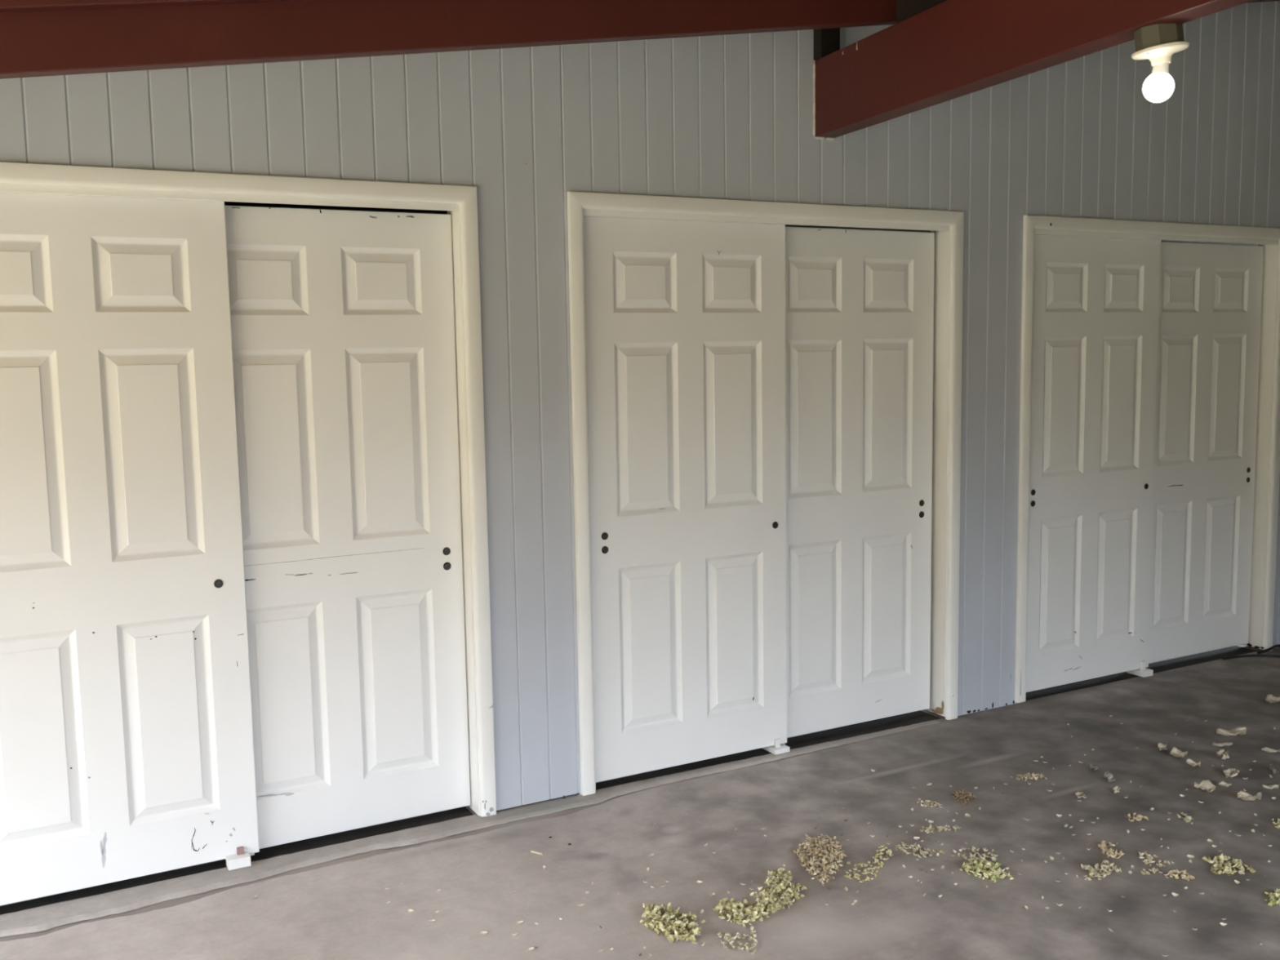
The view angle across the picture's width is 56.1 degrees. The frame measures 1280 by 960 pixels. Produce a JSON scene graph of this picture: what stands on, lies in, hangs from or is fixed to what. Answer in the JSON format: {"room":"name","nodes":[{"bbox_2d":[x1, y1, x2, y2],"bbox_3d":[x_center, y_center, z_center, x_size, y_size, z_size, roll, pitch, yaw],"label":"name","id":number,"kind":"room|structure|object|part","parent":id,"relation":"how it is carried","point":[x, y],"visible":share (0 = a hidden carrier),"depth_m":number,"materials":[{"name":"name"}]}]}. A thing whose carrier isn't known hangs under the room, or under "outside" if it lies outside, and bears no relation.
{"room":"carport","nodes":[
{"label":"carport","id":0,"kind":"room"},
{"bbox_2d":[0,0,1279,810],"bbox_3d":[0.425,-0.712,4.535,9.750,3.611,0.121,-4,7,-28],"label":"wall","id":1,"kind":"structure","parent":0,"point":[730,117],"depth_m":4.22,"materials":[{"name":"grey paint"}]},
{"bbox_2d":[0,192,259,906],"bbox_3d":[-1.603,0.193,3.498,0.851,2.036,0.037,-4,7,-28],"label":"door","id":2,"kind":"structure","parent":1,"relation":"in","point":[126,744],"depth_m":3.52,"materials":[{"name":"white paint"}]},
{"bbox_3d":[-1.777,-0.572,3.324,0.224,0.178,0.028,-4,7,-28],"label":"raised panel","id":3,"kind":"part","parent":2,"relation":"part of","materials":[{"name":"white paint"}]},
{"bbox_3d":[-1.768,-0.052,3.381,0.224,0.585,0.028,-4,7,-28],"label":"raised panel","id":4,"kind":"part","parent":2,"relation":"part of","materials":[{"name":"white paint"}]},
{"bbox_3d":[-1.754,0.749,3.469,0.224,0.582,0.028,-4,7,-28],"label":"raised panel","id":5,"kind":"part","parent":2,"relation":"part of","materials":[{"name":"white paint"}]},
{"bbox_3d":[-1.453,-0.597,3.498,0.224,0.178,0.028,-4,7,-28],"label":"raised panel","id":6,"kind":"part","parent":2,"relation":"part of","materials":[{"name":"white paint"}]},
{"bbox_3d":[-1.444,-0.077,3.556,0.224,0.585,0.028,-4,7,-28],"label":"raised panel","id":7,"kind":"part","parent":2,"relation":"part of","materials":[{"name":"white paint"}]},
{"bbox_3d":[-1.431,0.724,3.644,0.224,0.582,0.028,-4,7,-28],"label":"raised panel","id":8,"kind":"part","parent":2,"relation":"part of","materials":[{"name":"white paint"}]},
{"bbox_3d":[-1.287,0.316,3.664,0.028,0.028,0.002,-4,7,-28],"label":"finger pull","id":9,"kind":"part","parent":2,"relation":"part of","materials":[{"name":"brown metal"}]},
{"bbox_2d":[0,161,496,816],"bbox_3d":[-1.326,0.158,3.655,1.783,2.130,0.133,-4,7,-28],"label":"door frame","id":10,"kind":"structure","parent":1,"relation":"attached to","point":[460,202],"depth_m":3.92,"materials":[{"name":"white paint"}]},
{"bbox_3d":[-1.316,-0.869,3.491,1.783,0.054,0.018,-4,7,-28],"label":"head casing","id":11,"kind":"part","parent":10,"relation":"part of","materials":[{"name":"white paint"}]},
{"bbox_3d":[-0.540,0.105,4.015,0.054,2.130,0.018,-4,7,-28],"label":"casing","id":12,"kind":"part","parent":10,"relation":"part of","materials":[{"name":"white paint"}]},
{"bbox_2d":[224,205,471,848],"bbox_3d":[-0.987,0.155,3.881,0.851,2.022,0.037,-4,7,-28],"label":"door","id":13,"kind":"structure","parent":1,"relation":"in","point":[343,321],"depth_m":3.89,"materials":[{"name":"white paint"}]},
{"bbox_3d":[-1.161,-0.617,3.705,0.224,0.178,0.028,-4,7,-28],"label":"raised panel","id":14,"kind":"part","parent":13,"relation":"part of","materials":[{"name":"white paint"}]},
{"bbox_3d":[-1.153,-0.097,3.762,0.224,0.585,0.028,-4,7,-28],"label":"raised panel","id":15,"kind":"part","parent":13,"relation":"part of","materials":[{"name":"white paint"}]},
{"bbox_3d":[-1.139,0.704,3.850,0.224,0.582,0.028,-4,7,-28],"label":"raised panel","id":16,"kind":"part","parent":13,"relation":"part of","materials":[{"name":"white paint"}]},
{"bbox_3d":[-0.838,-0.641,3.880,0.224,0.178,0.028,-4,7,-28],"label":"raised panel","id":17,"kind":"part","parent":13,"relation":"part of","materials":[{"name":"white paint"}]},
{"bbox_3d":[-0.829,-0.122,3.937,0.224,0.585,0.028,-4,7,-28],"label":"raised panel","id":18,"kind":"part","parent":13,"relation":"part of","materials":[{"name":"white paint"}]},
{"bbox_3d":[-0.815,0.679,4.025,0.224,0.582,0.028,-4,7,-28],"label":"raised panel","id":19,"kind":"part","parent":13,"relation":"part of","materials":[{"name":"white paint"}]},
{"bbox_3d":[-0.653,0.241,4.053,0.028,0.028,0.002,-4,7,-28],"label":"finger pull","id":20,"kind":"part","parent":13,"relation":"part of","materials":[{"name":"brown metal"}]},
{"bbox_3d":[-0.652,0.291,4.058,0.028,0.028,0.002,-4,7,-28],"label":"finger pull","id":21,"kind":"part","parent":13,"relation":"part of","materials":[{"name":"brown metal"}]},
{"bbox_2d":[583,216,786,782],"bbox_3d":[0.186,0.058,4.467,0.851,2.039,0.037,-4,7,-28],"label":"door","id":22,"kind":"structure","parent":1,"relation":"in","point":[685,320],"depth_m":4.44,"materials":[{"name":"white paint"}]},
{"bbox_3d":[-0.125,0.250,4.295,0.028,0.028,0.002,-4,7,-28],"label":"finger pull","id":23,"kind":"part","parent":22,"relation":"part of","materials":[{"name":"brown metal"}]},
{"bbox_3d":[-0.126,0.201,4.290,0.028,0.028,0.002,-4,7,-28],"label":"finger pull","id":24,"kind":"part","parent":22,"relation":"part of","materials":[{"name":"brown metal"}]},
{"bbox_3d":[0.013,-0.706,4.292,0.224,0.178,0.028,-4,7,-28],"label":"raised panel","id":25,"kind":"part","parent":22,"relation":"part of","materials":[{"name":"white paint"}]},
{"bbox_3d":[0.021,-0.186,4.349,0.224,0.585,0.028,-4,7,-28],"label":"raised panel","id":26,"kind":"part","parent":22,"relation":"part of","materials":[{"name":"white paint"}]},
{"bbox_3d":[0.035,0.615,4.437,0.224,0.582,0.028,-4,7,-28],"label":"raised panel","id":27,"kind":"part","parent":22,"relation":"part of","materials":[{"name":"white paint"}]},
{"bbox_3d":[0.336,-0.730,4.467,0.224,0.178,0.028,-4,7,-28],"label":"raised panel","id":28,"kind":"part","parent":22,"relation":"part of","materials":[{"name":"white paint"}]},
{"bbox_3d":[0.345,-0.211,4.524,0.224,0.585,0.028,-4,7,-28],"label":"raised panel","id":29,"kind":"part","parent":22,"relation":"part of","materials":[{"name":"white paint"}]},
{"bbox_3d":[0.358,0.590,4.612,0.224,0.582,0.028,-4,7,-28],"label":"raised panel","id":30,"kind":"part","parent":22,"relation":"part of","materials":[{"name":"white paint"}]},
{"bbox_3d":[0.524,0.175,4.644,0.028,0.028,0.002,-4,7,-28],"label":"finger pull","id":31,"kind":"part","parent":22,"relation":"part of","materials":[{"name":"brown metal"}]},
{"bbox_2d":[567,191,964,795],"bbox_3d":[0.529,0.016,4.658,1.783,2.130,0.133,-4,7,-28],"label":"door frame","id":32,"kind":"structure","parent":1,"relation":"attached to","point":[947,226],"depth_m":4.68,"materials":[{"name":"white paint"}]},
{"bbox_3d":[-0.202,0.074,4.198,0.054,2.120,0.018,-4,7,-28],"label":"casing","id":33,"kind":"part","parent":32,"relation":"part of","materials":[{"name":"white paint"}]},
{"bbox_3d":[0.539,-1.011,4.495,1.783,0.054,0.018,-4,7,-28],"label":"head casing","id":34,"kind":"part","parent":32,"relation":"part of","materials":[{"name":"white paint"}]},
{"bbox_3d":[1.315,-0.037,5.019,0.054,2.130,0.018,-4,7,-28],"label":"casing","id":35,"kind":"part","parent":32,"relation":"part of","materials":[{"name":"white paint"}]},
{"bbox_2d":[785,226,934,737],"bbox_3d":[0.852,0.009,4.875,0.851,2.019,0.037,-4,7,-28],"label":"door","id":36,"kind":"structure","parent":1,"relation":"in","point":[860,303],"depth_m":4.88,"materials":[{"name":"white paint"}]},
{"bbox_3d":[0.678,-0.764,4.699,0.224,0.178,0.028,-4,7,-28],"label":"raised panel","id":37,"kind":"part","parent":36,"relation":"part of","materials":[{"name":"white paint"}]},
{"bbox_3d":[0.687,-0.244,4.756,0.224,0.585,0.028,-4,7,-28],"label":"raised panel","id":38,"kind":"part","parent":36,"relation":"part of","materials":[{"name":"white paint"}]},
{"bbox_3d":[0.700,0.557,4.845,0.224,0.582,0.028,-4,7,-28],"label":"raised panel","id":39,"kind":"part","parent":36,"relation":"part of","materials":[{"name":"white paint"}]},
{"bbox_3d":[1.024,0.532,5.020,0.224,0.582,0.028,-4,7,-28],"label":"raised panel","id":40,"kind":"part","parent":36,"relation":"part of","materials":[{"name":"white paint"}]},
{"bbox_3d":[1.010,-0.269,4.931,0.224,0.585,0.028,-4,7,-28],"label":"raised panel","id":41,"kind":"part","parent":36,"relation":"part of","materials":[{"name":"white paint"}]},
{"bbox_3d":[1.001,-0.789,4.874,0.224,0.178,0.028,-4,7,-28],"label":"raised panel","id":42,"kind":"part","parent":36,"relation":"part of","materials":[{"name":"white paint"}]},
{"bbox_3d":[1.186,0.146,5.052,0.028,0.028,0.002,-4,7,-28],"label":"finger pull","id":43,"kind":"part","parent":36,"relation":"part of","materials":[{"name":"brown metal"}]},
{"bbox_3d":[1.185,0.097,5.047,0.028,0.028,0.002,-4,7,-28],"label":"finger pull","id":44,"kind":"part","parent":36,"relation":"part of","materials":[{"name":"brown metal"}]},
{"bbox_2d":[813,0,1253,141],"bbox_3d":[1.642,-1.297,2.106,0.099,0.518,5.256,-3,7,-21],"label":"ceiling beam","id":45,"kind":"structure","parent":1,"relation":"attached to","point":[935,51],"depth_m":3.70,"materials":[{"name":"red paint"}]},
{"bbox_2d":[813,27,839,60],"bbox_3d":[0.699,-1.698,4.494,0.087,0.240,0.048,-4,7,-28],"label":"block","id":46,"kind":"object","parent":45,"relation":"on","point":[826,42],"visible":0.44,"depth_m":4.48,"materials":[{"name":"brown wood"}]},
{"bbox_2d":[1131,23,1189,102],"bbox_3d":[1.325,-1.063,3.059,0.136,0.195,0.137,0,6,4],"label":"ceiling light","id":47,"kind":"object","parent":45,"relation":"attached to","point":[1157,43],"visible":0.98,"depth_m":3.03,"materials":[{"name":"ceramic"}]},
{"bbox_3d":[1.325,-1.002,3.066,0.075,0.072,0.075,-8,6,1],"label":"bulb","id":48,"kind":"part","parent":47,"relation":"part of","materials":[{"name":"white"}]},
{"bbox_2d":[1026,235,1160,692],"bbox_3d":[2.048,-0.086,5.474,0.851,2.038,0.037,-4,7,-28],"label":"door","id":49,"kind":"structure","parent":1,"relation":"in","point":[1095,311],"depth_m":5.46,"materials":[{"name":"white paint"}]},
{"bbox_3d":[1.736,0.105,5.302,0.028,0.028,0.002,-4,7,-28],"label":"finger pull","id":50,"kind":"part","parent":49,"relation":"part of","materials":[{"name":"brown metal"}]},
{"bbox_3d":[1.736,0.055,5.297,0.028,0.028,0.002,-4,7,-28],"label":"finger pull","id":51,"kind":"part","parent":49,"relation":"part of","materials":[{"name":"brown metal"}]},
{"bbox_3d":[1.897,0.471,5.444,0.224,0.582,0.028,-4,7,-28],"label":"raised panel","id":52,"kind":"part","parent":49,"relation":"part of","materials":[{"name":"white paint"}]},
{"bbox_3d":[1.883,-0.330,5.356,0.224,0.585,0.028,-4,7,-28],"label":"raised panel","id":53,"kind":"part","parent":49,"relation":"part of","materials":[{"name":"white paint"}]},
{"bbox_3d":[1.874,-0.850,5.299,0.224,0.178,0.028,-4,7,-28],"label":"raised panel","id":54,"kind":"part","parent":49,"relation":"part of","materials":[{"name":"white paint"}]},
{"bbox_3d":[2.220,0.446,5.619,0.224,0.582,0.028,-4,7,-28],"label":"raised panel","id":55,"kind":"part","parent":49,"relation":"part of","materials":[{"name":"white paint"}]},
{"bbox_3d":[2.206,-0.355,5.531,0.224,0.585,0.028,-4,7,-28],"label":"raised panel","id":56,"kind":"part","parent":49,"relation":"part of","materials":[{"name":"white paint"}]},
{"bbox_3d":[2.197,-0.874,5.474,0.224,0.178,0.028,-4,7,-28],"label":"raised panel","id":57,"kind":"part","parent":49,"relation":"part of","materials":[{"name":"white paint"}]},
{"bbox_2d":[1014,214,1279,702],"bbox_3d":[2.410,-0.128,5.676,1.796,2.130,0.133,-4,7,-28],"label":"door frame","id":58,"kind":"structure","parent":1,"relation":"attached to","point":[1267,472],"depth_m":5.84,"materials":[{"name":"white paint"}]},
{"bbox_3d":[1.673,-0.070,5.212,0.054,2.120,0.018,-4,7,-28],"label":"casing","id":59,"kind":"part","parent":58,"relation":"part of","materials":[{"name":"white paint"}]},
{"bbox_3d":[2.420,-1.155,5.513,1.796,0.054,0.018,-4,7,-28],"label":"head casing","id":60,"kind":"part","parent":58,"relation":"part of","materials":[{"name":"white paint"}]},
{"bbox_3d":[3.202,-0.182,6.040,0.054,2.130,0.018,-4,7,-28],"label":"casing","id":61,"kind":"part","parent":58,"relation":"part of","materials":[{"name":"white paint"}]},
{"bbox_2d":[1148,241,1263,663],"bbox_3d":[2.744,-0.135,5.899,0.851,2.021,0.037,-4,7,-28],"label":"door","id":62,"kind":"structure","parent":1,"relation":"in","point":[1211,295],"depth_m":5.90,"materials":[{"name":"white paint"}]},
{"bbox_3d":[2.593,0.414,5.869,0.224,0.582,0.028,-4,7,-28],"label":"raised panel","id":63,"kind":"part","parent":62,"relation":"part of","materials":[{"name":"white paint"}]},
{"bbox_3d":[2.579,-0.388,5.780,0.224,0.585,0.028,-4,7,-28],"label":"raised panel","id":64,"kind":"part","parent":62,"relation":"part of","materials":[{"name":"white paint"}]},
{"bbox_3d":[2.570,-0.907,5.723,0.224,0.178,0.028,-4,7,-28],"label":"raised panel","id":65,"kind":"part","parent":62,"relation":"part of","materials":[{"name":"white paint"}]},
{"bbox_3d":[2.916,0.389,6.044,0.224,0.582,0.028,-4,7,-28],"label":"raised panel","id":66,"kind":"part","parent":62,"relation":"part of","materials":[{"name":"white paint"}]},
{"bbox_3d":[2.902,-0.412,5.956,0.224,0.585,0.028,-4,7,-28],"label":"raised panel","id":67,"kind":"part","parent":62,"relation":"part of","materials":[{"name":"white paint"}]},
{"bbox_3d":[2.893,-0.932,5.898,0.224,0.178,0.028,-4,7,-28],"label":"raised panel","id":68,"kind":"part","parent":62,"relation":"part of","materials":[{"name":"white paint"}]},
{"bbox_2d":[0,644,1279,959],"bbox_3d":[1.639,1.386,2.430,10.300,0.141,7.100,-4,7,-28],"label":"floor","id":69,"kind":"structure","parent":0,"point":[340,911],"depth_m":3.74,"materials":[{"name":"concrete"}]},
{"bbox_2d":[0,720,942,942],"bbox_3d":[-0.991,1.226,3.814,5.220,0.065,0.171,-4,7,-28],"label":"concrete edge","id":70,"kind":"structure","parent":69,"relation":"on","point":[46,919],"depth_m":3.82,"materials":[{"name":"concrete"}]},
{"bbox_2d":[225,846,254,870],"bbox_3d":[-1.256,1.175,3.775,0.094,0.053,0.100,-4,7,-28],"label":"floor guide","id":71,"kind":"object","parent":70,"relation":"on","point":[242,860],"visible":0.9,"depth_m":3.73,"materials":[{"name":"white plastic"}]},
{"bbox_2d":[761,737,790,755],"bbox_3d":[0.548,1.043,4.763,0.098,0.053,0.100,-4,7,-28],"label":"floor guide","id":72,"kind":"object","parent":70,"relation":"on","point":[779,748],"visible":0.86,"depth_m":4.72,"materials":[{"name":"white plastic"}]},
{"bbox_2d":[516,920,523,924],"bbox_3d":[-0.337,1.242,3.368,0.022,0.007,0.012,-6,8,-37],"label":"leaf fragment","id":73,"kind":"object","parent":69,"relation":"on","point":[519,922],"visible":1,"depth_m":3.37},
{"bbox_2d":[526,946,533,951],"bbox_3d":[-0.295,1.259,3.216,0.024,0.006,0.012,-6,8,-37],"label":"leaf fragment","id":74,"kind":"object","parent":69,"relation":"on","point":[531,948],"visible":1,"depth_m":3.22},
{"bbox_2d":[530,850,542,854],"bbox_3d":[-0.330,1.192,3.838,0.045,0.004,0.006,3,7,31],"label":"wood splinter","id":75,"kind":"object","parent":69,"relation":"on","point":[533,851],"visible":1,"depth_m":3.84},
{"bbox_2d":[640,902,705,943],"bbox_3d":[0.094,1.219,3.336,0.147,0.046,0.247,-6,8,-39],"label":"litter","id":76,"kind":"object","parent":69,"relation":"on","point":[673,921],"visible":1,"depth_m":3.32,"materials":[{"name":"plant"}]},
{"bbox_2d":[716,926,757,953],"bbox_3d":[0.273,1.243,3.240,0.110,0.013,0.139,-2,6,-11],"label":"litter","id":77,"kind":"object","parent":69,"relation":"on","point":[727,935],"visible":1,"depth_m":3.24,"materials":[{"name":"plant"}]},
{"bbox_2d":[711,867,807,927],"bbox_3d":[0.362,1.202,3.480,0.176,0.039,0.371,4,8,38],"label":"litter","id":78,"kind":"object","parent":69,"relation":"on","point":[781,888],"visible":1,"depth_m":3.44,"materials":[{"name":"plant"}]},
{"bbox_2d":[793,833,846,885],"bbox_3d":[0.571,1.173,3.737,0.162,0.033,0.334,-1,6,-4],"label":"litter","id":79,"kind":"object","parent":69,"relation":"on","point":[810,844],"visible":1,"depth_m":3.75,"materials":[{"name":"plant"}]},
{"bbox_2d":[844,842,893,882],"bbox_3d":[0.712,1.181,3.731,0.114,0.015,0.308,2,7,29],"label":"litter","id":80,"kind":"object","parent":69,"relation":"on","point":[889,851],"visible":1,"depth_m":3.69,"materials":[{"name":"plant"}]},
{"bbox_2d":[893,842,944,860],"bbox_3d":[0.885,1.169,3.806,0.118,0.016,0.132,-4,7,-28],"label":"litter","id":81,"kind":"object","parent":69,"relation":"on","point":[922,853],"visible":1,"depth_m":3.80,"materials":[{"name":"plant"}]},
{"bbox_2d":[916,798,942,807],"bbox_3d":[1.009,1.127,4.183,0.095,0.013,0.061,2,7,27],"label":"litter","id":82,"kind":"object","parent":69,"relation":"on","point":[919,799],"visible":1,"depth_m":4.18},
{"bbox_2d":[920,824,960,833],"bbox_3d":[0.989,1.151,3.967,0.143,0.014,0.058,-2,6,-8],"label":"litter","id":83,"kind":"object","parent":69,"relation":"on","point":[940,828],"visible":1,"depth_m":3.97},
{"bbox_2d":[948,789,975,804],"bbox_3d":[1.145,1.115,4.236,0.083,0.019,0.124,-1,6,0],"label":"litter","id":84,"kind":"object","parent":69,"relation":"on","point":[962,792],"visible":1,"depth_m":4.24,"materials":[{"name":"plant"}]},
{"bbox_2d":[951,845,998,861],"bbox_3d":[1.055,1.171,3.772,0.136,0.014,0.107,2,7,26],"label":"litter","id":85,"kind":"object","parent":69,"relation":"on","point":[973,856],"visible":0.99,"depth_m":3.76,"materials":[{"name":"plant"}]},
{"bbox_2d":[959,857,1013,882],"bbox_3d":[1.046,1.177,3.642,0.148,0.030,0.145,-1,6,4],"label":"litter","id":86,"kind":"object","parent":69,"relation":"on","point":[979,863],"visible":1,"depth_m":3.63,"materials":[{"name":"plant"}]},
{"bbox_2d":[1009,772,1047,781],"bbox_3d":[1.439,1.094,4.423,0.112,0.011,0.094,-4,7,-28],"label":"litter","id":87,"kind":"object","parent":69,"relation":"on","point":[1033,776],"visible":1,"depth_m":4.43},
{"bbox_2d":[1075,791,1085,798],"bbox_3d":[1.549,1.109,4.219,0.049,0.022,0.035,-4,7,-28],"label":"dead leaf","id":88,"kind":"object","parent":69,"relation":"on","point":[1079,794],"visible":1,"depth_m":4.22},
{"bbox_2d":[1088,763,1097,770],"bbox_3d":[1.701,1.075,4.501,0.030,0.022,0.050,2,7,25],"label":"dead leaf","id":89,"kind":"object","parent":69,"relation":"on","point":[1091,766],"visible":1,"depth_m":4.50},
{"bbox_2d":[1080,859,1121,880],"bbox_3d":[1.384,1.177,3.632,0.152,0.021,0.097,-4,7,-28],"label":"litter","id":90,"kind":"object","parent":69,"relation":"on","point":[1092,872],"visible":1,"depth_m":3.63,"materials":[{"name":"plant"}]},
{"bbox_2d":[1102,770,1115,782],"bbox_3d":[1.706,1.081,4.368,0.032,0.040,0.050,-3,7,-18],"label":"dead leaf","id":91,"kind":"object","parent":69,"relation":"on","point":[1109,775],"visible":1,"depth_m":4.36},
{"bbox_2d":[1097,840,1125,858],"bbox_3d":[1.476,1.159,3.777,0.071,0.022,0.118,-2,6,-12],"label":"litter","id":92,"kind":"object","parent":69,"relation":"on","point":[1103,845],"visible":1,"depth_m":3.76,"materials":[{"name":"plant"}]},
{"bbox_2d":[1112,786,1119,793],"bbox_3d":[1.696,1.103,4.275,0.024,0.017,0.046,4,8,38],"label":"dead leaf","id":93,"kind":"object","parent":69,"relation":"on","point":[1116,788],"visible":1,"depth_m":4.28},
{"bbox_2d":[1124,813,1148,822],"bbox_3d":[1.663,1.132,4.031,0.080,0.014,0.068,-4,7,-28],"label":"litter","id":94,"kind":"object","parent":69,"relation":"on","point":[1140,816],"visible":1,"depth_m":4.04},
{"bbox_2d":[1126,660,1153,677],"bbox_3d":[2.416,0.897,5.775,0.090,0.073,0.100,-4,7,-28],"label":"floor guide","id":95,"kind":"object","parent":69,"relation":"on","point":[1143,671],"visible":0.87,"depth_m":5.74,"materials":[{"name":"white plastic"}]},
{"bbox_2d":[1140,867,1161,875],"bbox_3d":[1.539,1.179,3.624,0.069,0.012,0.037,-3,7,-19],"label":"litter","id":96,"kind":"object","parent":69,"relation":"on","point":[1153,869],"visible":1,"depth_m":3.62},
{"bbox_2d":[1138,851,1170,866],"bbox_3d":[1.572,1.170,3.700,0.080,0.013,0.105,-4,7,-28],"label":"litter","id":97,"kind":"object","parent":69,"relation":"on","point":[1150,858],"visible":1,"depth_m":3.70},
{"bbox_2d":[1157,742,1167,751],"bbox_3d":[2.047,1.045,4.693,0.060,0.029,0.038,-4,7,-28],"label":"dead leaf","id":98,"kind":"object","parent":69,"relation":"on","point":[1160,745],"visible":1,"depth_m":4.70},
{"bbox_2d":[1169,746,1187,758],"bbox_3d":[2.067,1.049,4.604,0.062,0.040,0.048,-4,7,-28],"label":"dead leaf","id":99,"kind":"object","parent":69,"relation":"on","point":[1175,753],"visible":1,"depth_m":4.61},
{"bbox_2d":[1164,868,1195,880],"bbox_3d":[1.612,1.182,3.591,0.083,0.013,0.070,-1,6,-3],"label":"litter","id":100,"kind":"object","parent":69,"relation":"on","point":[1171,872],"visible":1,"depth_m":3.59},
{"bbox_2d":[1177,812,1194,822],"bbox_3d":[1.829,1.130,4.024,0.058,0.013,0.067,-4,7,-28],"label":"litter","id":101,"kind":"object","parent":69,"relation":"on","point":[1188,820],"visible":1,"depth_m":4.02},
{"bbox_2d":[1186,758,1200,767],"bbox_3d":[2.081,1.066,4.512,0.050,0.026,0.033,1,7,16],"label":"dead leaf","id":102,"kind":"object","parent":69,"relation":"on","point":[1189,762],"visible":1,"depth_m":4.51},
{"bbox_2d":[1194,779,1215,792],"bbox_3d":[2.002,1.088,4.256,0.056,0.040,0.063,-4,7,-28],"label":"dead leaf","id":103,"kind":"object","parent":69,"relation":"on","point":[1206,785],"visible":1,"depth_m":4.26,"materials":[{"name":"plant"}]},
{"bbox_2d":[1212,742,1232,746],"bbox_3d":[2.298,1.042,4.733,0.078,0.017,0.022,-1,6,3],"label":"dead leaf","id":104,"kind":"object","parent":69,"relation":"on","point":[1213,743],"visible":1,"depth_m":4.73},
{"bbox_2d":[1216,748,1229,760],"bbox_3d":[2.232,1.051,4.596,0.046,0.032,0.083,1,7,19],"label":"dead leaf","id":105,"kind":"object","parent":69,"relation":"on","point":[1223,754],"visible":1,"depth_m":4.60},
{"bbox_2d":[1217,781,1231,786],"bbox_3d":[2.096,1.092,4.302,0.046,0.019,0.023,-1,6,-1],"label":"dead leaf","id":106,"kind":"object","parent":69,"relation":"on","point":[1222,784],"visible":1,"depth_m":4.30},
{"bbox_2d":[1201,853,1255,874],"bbox_3d":[1.785,1.168,3.654,0.138,0.021,0.118,-2,6,-9],"label":"litter","id":107,"kind":"object","parent":69,"relation":"on","point":[1221,858],"visible":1,"depth_m":3.65,"materials":[{"name":"plant"}]},
{"bbox_2d":[1216,726,1246,736],"bbox_3d":[2.393,1.018,4.857,0.119,0.034,0.050,-2,6,-10],"label":"dead leaf","id":108,"kind":"object","parent":69,"relation":"on","point":[1242,731],"visible":1,"depth_m":4.85,"materials":[{"name":"plant"}]},
{"bbox_2d":[1222,768,1239,777],"bbox_3d":[2.164,1.073,4.393,0.078,0.035,0.052,-4,7,-28],"label":"dead leaf","id":109,"kind":"object","parent":69,"relation":"on","point":[1230,772],"visible":1,"depth_m":4.39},
{"bbox_2d":[1238,870,1244,874],"bbox_3d":[1.807,1.180,3.604,0.012,0.007,0.022,-4,7,-22],"label":"leaf fragment","id":110,"kind":"object","parent":69,"relation":"on","point":[1240,872],"visible":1,"depth_m":3.61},
{"bbox_2d":[1236,790,1262,801],"bbox_3d":[2.117,1.100,4.168,0.078,0.033,0.045,-2,6,-7],"label":"dead leaf","id":111,"kind":"object","parent":69,"relation":"on","point":[1244,796],"visible":1,"depth_m":4.17,"materials":[{"name":"plant"}]},
{"bbox_2d":[1222,654,1279,659],"bbox_3d":[3.384,0.892,5.957,0.945,0.010,0.131,0,6,9],"label":"power cable","id":112,"kind":"object","parent":69,"relation":"on","point":[1243,655],"visible":1,"depth_m":6.04,"materials":[{"name":"black rubber"}]},
{"bbox_2d":[1257,644,1279,653],"bbox_3d":[3.236,0.862,6.138,0.214,0.030,0.027,-4,7,-22],"label":"scrap","id":113,"kind":"object","parent":69,"relation":"on","point":[1277,645],"visible":1,"depth_m":6.12,"materials":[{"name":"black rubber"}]},
{"bbox_2d":[1262,784,1279,788],"bbox_3d":[2.249,1.094,4.280,0.055,0.015,0.021,-1,6,-4],"label":"dead leaf","id":114,"kind":"object","parent":69,"relation":"on","point":[1274,786],"visible":1,"depth_m":4.28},
{"bbox_2d":[1262,746,1279,752],"bbox_3d":[2.450,1.048,4.650,0.074,0.019,0.024,0,6,6],"label":"dead leaf","id":115,"kind":"object","parent":69,"relation":"on","point":[1268,749],"visible":1,"depth_m":4.65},
{"bbox_2d":[1263,888,1279,906],"bbox_3d":[1.824,1.191,3.430,0.071,0.022,0.117,2,7,26],"label":"litter","id":116,"kind":"object","parent":69,"relation":"on","point":[1277,894],"visible":1,"depth_m":3.43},
{"bbox_2d":[1264,693,1279,702],"bbox_3d":[2.788,0.964,5.279,0.093,0.036,0.051,-4,7,-28],"label":"dead leaf","id":117,"kind":"object","parent":69,"relation":"on","point":[1270,698],"visible":1,"depth_m":5.28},
{"bbox_2d":[1268,764,1279,773],"bbox_3d":[2.340,1.069,4.436,0.027,0.027,0.061,-1,6,2],"label":"dead leaf","id":118,"kind":"object","parent":69,"relation":"on","point":[1271,767],"visible":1,"depth_m":4.42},
{"bbox_2d":[1271,818,1279,828],"bbox_3d":[2.115,1.131,3.970,0.050,0.013,0.090,4,8,39],"label":"litter","id":119,"kind":"object","parent":69,"relation":"on","point":[1273,822],"visible":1,"depth_m":3.97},
{"bbox_2d":[224,201,1257,245],"bbox_3d":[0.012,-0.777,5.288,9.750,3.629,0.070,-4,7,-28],"label":"door track","id":120,"kind":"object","parent":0,"point":[226,203],"depth_m":4.68,"materials":[{"name":"brown wood"}]},
{"bbox_3d":[1.519,-1.540,2.184,10.350,1.654,6.900,-4,7,-28],"label":"ceiling","id":121,"kind":"structure","parent":0,"visible":0},
{"bbox_2d":[0,0,1279,79],"bbox_3d":[0.480,-1.575,3.921,10.080,1.755,0.125,-4,7,-28],"label":"rafter","id":122,"kind":"object","parent":121,"relation":"attached to","point":[38,37],"visible":1,"depth_m":3.23,"materials":[{"name":"red paint"}]}
]}

